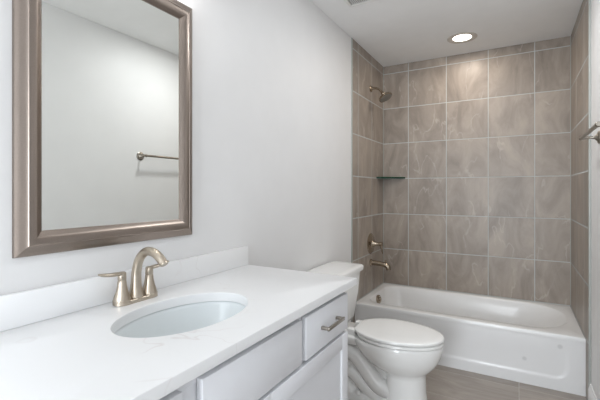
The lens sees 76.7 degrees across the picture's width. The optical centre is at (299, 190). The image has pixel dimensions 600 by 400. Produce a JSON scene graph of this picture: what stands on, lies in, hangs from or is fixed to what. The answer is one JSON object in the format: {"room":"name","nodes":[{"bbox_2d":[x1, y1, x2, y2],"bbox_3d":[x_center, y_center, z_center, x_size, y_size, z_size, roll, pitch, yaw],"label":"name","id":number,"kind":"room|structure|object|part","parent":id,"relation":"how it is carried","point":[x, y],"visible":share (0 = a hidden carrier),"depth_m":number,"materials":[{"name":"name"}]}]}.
{"room":"bathroom","nodes":[
{"label":"bathroom","id":0,"kind":"room"},
{"bbox_2d":[0,0,383,322],"bbox_3d":[-0.701,0.020,1.195,0.107,2.500,5.977,0,0,30],"label":"wall","id":1,"kind":"structure","parent":0,"point":[288,124],"depth_m":2.03,"materials":[{"name":"grey paint"}]},
{"bbox_2d":[12,0,191,257],"bbox_3d":[-0.591,-0.281,1.266,0.026,0.917,0.629,0,0,30],"label":"mirror","id":2,"kind":"object","parent":1,"relation":"attached to","point":[102,89],"visible":1,"depth_m":1.19,"materials":[{"name":"metal"}]},
{"bbox_3d":[-0.599,-0.281,1.270,0.006,0.795,0.507,0,0,30],"label":"glass","id":3,"kind":"part","parent":2,"relation":"part of","materials":[{"name":"silver mirror"}]},
{"bbox_2d":[0,246,247,331],"bbox_3d":[-0.591,0.314,1.274,0.020,0.089,1.333,0,0,30],"label":"backsplash","id":4,"kind":"structure","parent":1,"relation":"attached to","point":[18,309],"depth_m":1.16,"materials":[{"name":"white stone"}]},
{"bbox_3d":[0.625,0.020,3.413,0.004,2.500,0.809,0,0,30],"label":"tile panel","id":5,"kind":"part","parent":1,"relation":"part of","materials":[{"name":"tile"}]},
{"bbox_2d":[367,233,382,253],"bbox_3d":[0.691,0.475,3.407,0.117,0.188,0.188,0,0,30],"label":"shower valve","id":6,"kind":"object","parent":1,"relation":"attached to","point":[371,242],"visible":1,"depth_m":3.39,"materials":[{"name":"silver metal"}]},
{"bbox_3d":[0.698,0.475,3.403,0.088,0.060,0.060,0,0,30],"label":"handle","id":7,"kind":"part","parent":6,"relation":"part of","materials":[{"name":"silver metal"}]},
{"bbox_2d":[369,259,390,269],"bbox_3d":[0.721,0.658,3.390,0.185,0.088,0.068,0,0,30],"label":"tub spout","id":8,"kind":"object","parent":1,"relation":"attached to","point":[385,264],"visible":1,"depth_m":3.37,"materials":[{"name":"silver metal"}]},
{"bbox_2d":[370,85,391,102],"bbox_3d":[0.722,-0.874,3.383,0.194,0.163,0.124,0,0,30],"label":"shower","id":9,"kind":"object","parent":1,"relation":"attached to","point":[384,96],"visible":1,"depth_m":3.37,"materials":[{"name":"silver metal"}]},
{"bbox_2d":[376,177,404,178],"bbox_3d":[0.868,-0.127,3.617,0.215,0.014,0.215,0,0,30],"label":"corner shelf","id":10,"kind":"object","parent":1,"relation":"attached to","point":[376,177],"visible":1,"depth_m":3.64,"materials":[{"name":"green glass"}]},
{"bbox_2d":[311,0,582,66],"bbox_3d":[0.005,-1.280,0.791,1.734,0.100,6.177,0,0,30],"label":"ceiling","id":11,"kind":"structure","parent":0,"point":[393,32],"depth_m":2.80,"materials":[{"name":"paint"}]},
{"bbox_2d":[344,0,377,7],"bbox_3d":[0.387,-1.224,2.334,0.280,0.012,0.275,0,0,30],"label":"ceiling vent","id":12,"kind":"object","parent":11,"relation":"in","point":[351,3],"visible":1,"depth_m":2.45,"materials":[{"name":"white plastic"}]},
{"bbox_2d":[447,32,476,43],"bbox_3d":[1.301,-1.227,3.044,0.224,0.006,0.224,0,0,30],"label":"recessed light","id":13,"kind":"object","parent":11,"relation":"in","point":[463,37],"visible":1,"depth_m":3.04,"materials":[{"name":"beige glass"}]},
{"bbox_2d":[384,36,570,306],"bbox_3d":[1.515,0.020,3.428,1.734,2.500,0.100,0,0,30],"label":"wall","id":14,"kind":"structure","parent":0,"point":[479,141],"depth_m":3.33,"materials":[{"name":"tile"}]},
{"bbox_2d":[426,365,586,399],"bbox_3d":[0.005,1.320,0.791,1.534,0.100,5.977,0,0,30],"label":"floor","id":15,"kind":"structure","parent":0,"point":[443,382],"depth_m":2.43,"materials":[{"name":"tile"}]},
{"bbox_2d":[159,292,347,399],"bbox_3d":[-0.346,0.829,1.113,0.602,0.882,1.228,0,0,30],"label":"vanity cabinet","id":16,"kind":"object","parent":15,"relation":"on","point":[306,358],"visible":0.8,"depth_m":1.14,"materials":[{"name":"white paint"}]},
{"bbox_3d":[-0.332,0.473,0.614,0.019,0.139,0.355,0,0,30],"label":"drawer","id":17,"kind":"part","parent":16,"relation":"part of","materials":[{"name":"white paint"}]},
{"bbox_2d":[0,246,356,399],"bbox_3d":[-0.347,0.329,1.134,0.580,0.119,1.333,0,0,30],"label":"countertop","id":18,"kind":"structure","parent":16,"relation":"on","point":[58,341],"depth_m":0.98,"materials":[{"name":"white stone"}]},
{"bbox_2d":[98,247,168,306],"bbox_3d":[-0.526,0.268,1.242,0.199,0.180,0.199,0,0,-12],"label":"faucet","id":19,"kind":"object","parent":18,"relation":"on","point":[137,293],"visible":1,"depth_m":1.22,"materials":[{"name":"silver metal"}]},
{"bbox_3d":[-0.579,0.259,1.166,0.022,0.023,0.087,0,0,30],"label":"lever","id":20,"kind":"part","parent":19,"relation":"part of","materials":[{"name":"silver metal"}]},
{"bbox_3d":[-0.562,0.305,1.198,0.054,0.101,0.054,0,0,30],"label":"handle","id":21,"kind":"part","parent":19,"relation":"part of","materials":[{"name":"silver metal"}]},
{"bbox_3d":[-0.537,0.351,1.242,0.047,0.013,0.149,0,0,30],"label":"plate","id":22,"kind":"part","parent":19,"relation":"part of","materials":[{"name":"silver metal"}]},
{"bbox_3d":[-0.485,0.262,1.212,0.169,0.168,0.049,0,0,30],"label":"spout","id":23,"kind":"part","parent":19,"relation":"part of","materials":[{"name":"silver metal"}]},
{"bbox_3d":[-0.511,0.305,1.286,0.054,0.101,0.054,0,0,30],"label":"handle","id":24,"kind":"part","parent":19,"relation":"part of","materials":[{"name":"silver metal"}]},
{"bbox_3d":[-0.493,0.259,1.317,0.022,0.023,0.087,0,0,30],"label":"lever","id":25,"kind":"part","parent":19,"relation":"part of","materials":[{"name":"silver metal"}]},
{"bbox_2d":[114,301,245,337],"bbox_3d":[-0.338,0.474,1.133,0.336,0.168,0.497,0,0,30],"label":"sink","id":26,"kind":"object","parent":18,"relation":"in","point":[193,316],"visible":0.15,"depth_m":1.28,"materials":[{"name":"ceramic"}]},
{"bbox_3d":[0.034,0.857,1.253,0.019,0.603,0.596,0,0,30],"label":"door","id":27,"kind":"part","parent":16,"relation":"part of","materials":[{"name":"white paint"}]},
{"bbox_3d":[0.097,0.473,1.363,0.019,0.139,0.342,0,0,30],"label":"drawer","id":28,"kind":"part","parent":16,"relation":"part of","materials":[{"name":"white paint"}]},
{"bbox_3d":[0.118,0.470,1.351,0.033,0.012,0.136,0,0,30],"label":"handle","id":29,"kind":"part","parent":16,"relation":"part of","materials":[{"name":"silver metal"}]},
{"bbox_2d":[305,261,443,399],"bbox_3d":[0.462,0.885,2.312,0.791,0.769,0.514,0,0,30],"label":"toilet","id":30,"kind":"object","parent":15,"relation":"on","point":[389,359],"visible":0.77,"depth_m":2.17,"materials":[{"name":"white ceramic"}]},
{"bbox_3d":[0.221,0.520,2.450,0.235,0.039,0.514,0,0,30],"label":"tank lid","id":31,"kind":"part","parent":30,"relation":"part of","materials":[{"name":"white ceramic"}]},
{"bbox_3d":[0.212,0.704,2.455,0.216,0.329,0.480,0,0,30],"label":"tank","id":32,"kind":"part","parent":30,"relation":"part of","materials":[{"name":"white ceramic"}]},
{"bbox_3d":[0.584,0.829,2.233,0.501,0.023,0.382,0,0,30],"label":"lid","id":33,"kind":"part","parent":30,"relation":"part of","materials":[{"name":"plastic"}]},
{"bbox_3d":[0.591,0.853,2.229,0.485,0.017,0.382,0,0,30],"label":"seat","id":34,"kind":"part","parent":30,"relation":"part of","materials":[{"name":"plastic"}]},
{"bbox_2d":[355,283,585,396],"bbox_3d":[1.296,1.091,3.051,1.518,0.359,0.768,0,0,30],"label":"bathtub","id":35,"kind":"object","parent":15,"relation":"on","point":[539,344],"visible":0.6,"depth_m":2.68,"materials":[{"name":"white ceramic"}]},
{"bbox_3d":[0.702,0.960,3.366,0.040,0.076,0.076,0,0,30],"label":"overflow plate","id":36,"kind":"part","parent":35,"relation":"part of","materials":[{"name":"silver metal"}]},
{"bbox_2d":[356,283,585,342],"bbox_3d":[1.296,1.065,3.051,1.518,0.308,0.768,0,0,30],"label":"basin","id":37,"kind":"object","parent":35,"relation":"in","point":[459,317],"depth_m":2.98,"materials":[{"name":"white ceramic"}]},
{"bbox_2d":[570,0,599,399],"bbox_3d":[0.708,0.020,0.388,0.113,2.500,5.977,0,0,30],"label":"wall","id":38,"kind":"structure","parent":0,"point":[585,36],"depth_m":2.32,"materials":[{"name":"grey paint"}]},
{"bbox_3d":[1.937,0.020,2.631,0.010,2.500,0.862,0,0,30],"label":"tile panel","id":39,"kind":"part","parent":38,"relation":"part of","materials":[{"name":"tile"}]},
{"bbox_2d":[579,121,599,143],"bbox_3d":[1.425,-0.285,1.817,0.090,0.069,0.559,0,0,30],"label":"towel bar","id":40,"kind":"object","parent":38,"relation":"attached to","point":[596,125],"visible":1,"depth_m":1.96,"materials":[{"name":"silver metal"}]},
{"bbox_3d":[1.546,-0.285,2.030,0.090,0.069,0.069,0,0,30],"label":"post","id":41,"kind":"part","parent":40,"relation":"part of","materials":[{"name":"silver metal"}]},
{"bbox_2d":[588,384,596,399],"bbox_3d":[0.448,1.202,0.036,0.014,0.135,5.075,0,0,30],"label":"baseboard","id":42,"kind":"structure","parent":38,"relation":"attached to","point":[591,394],"depth_m":2.17,"materials":[{"name":"white paint"}]}
]}

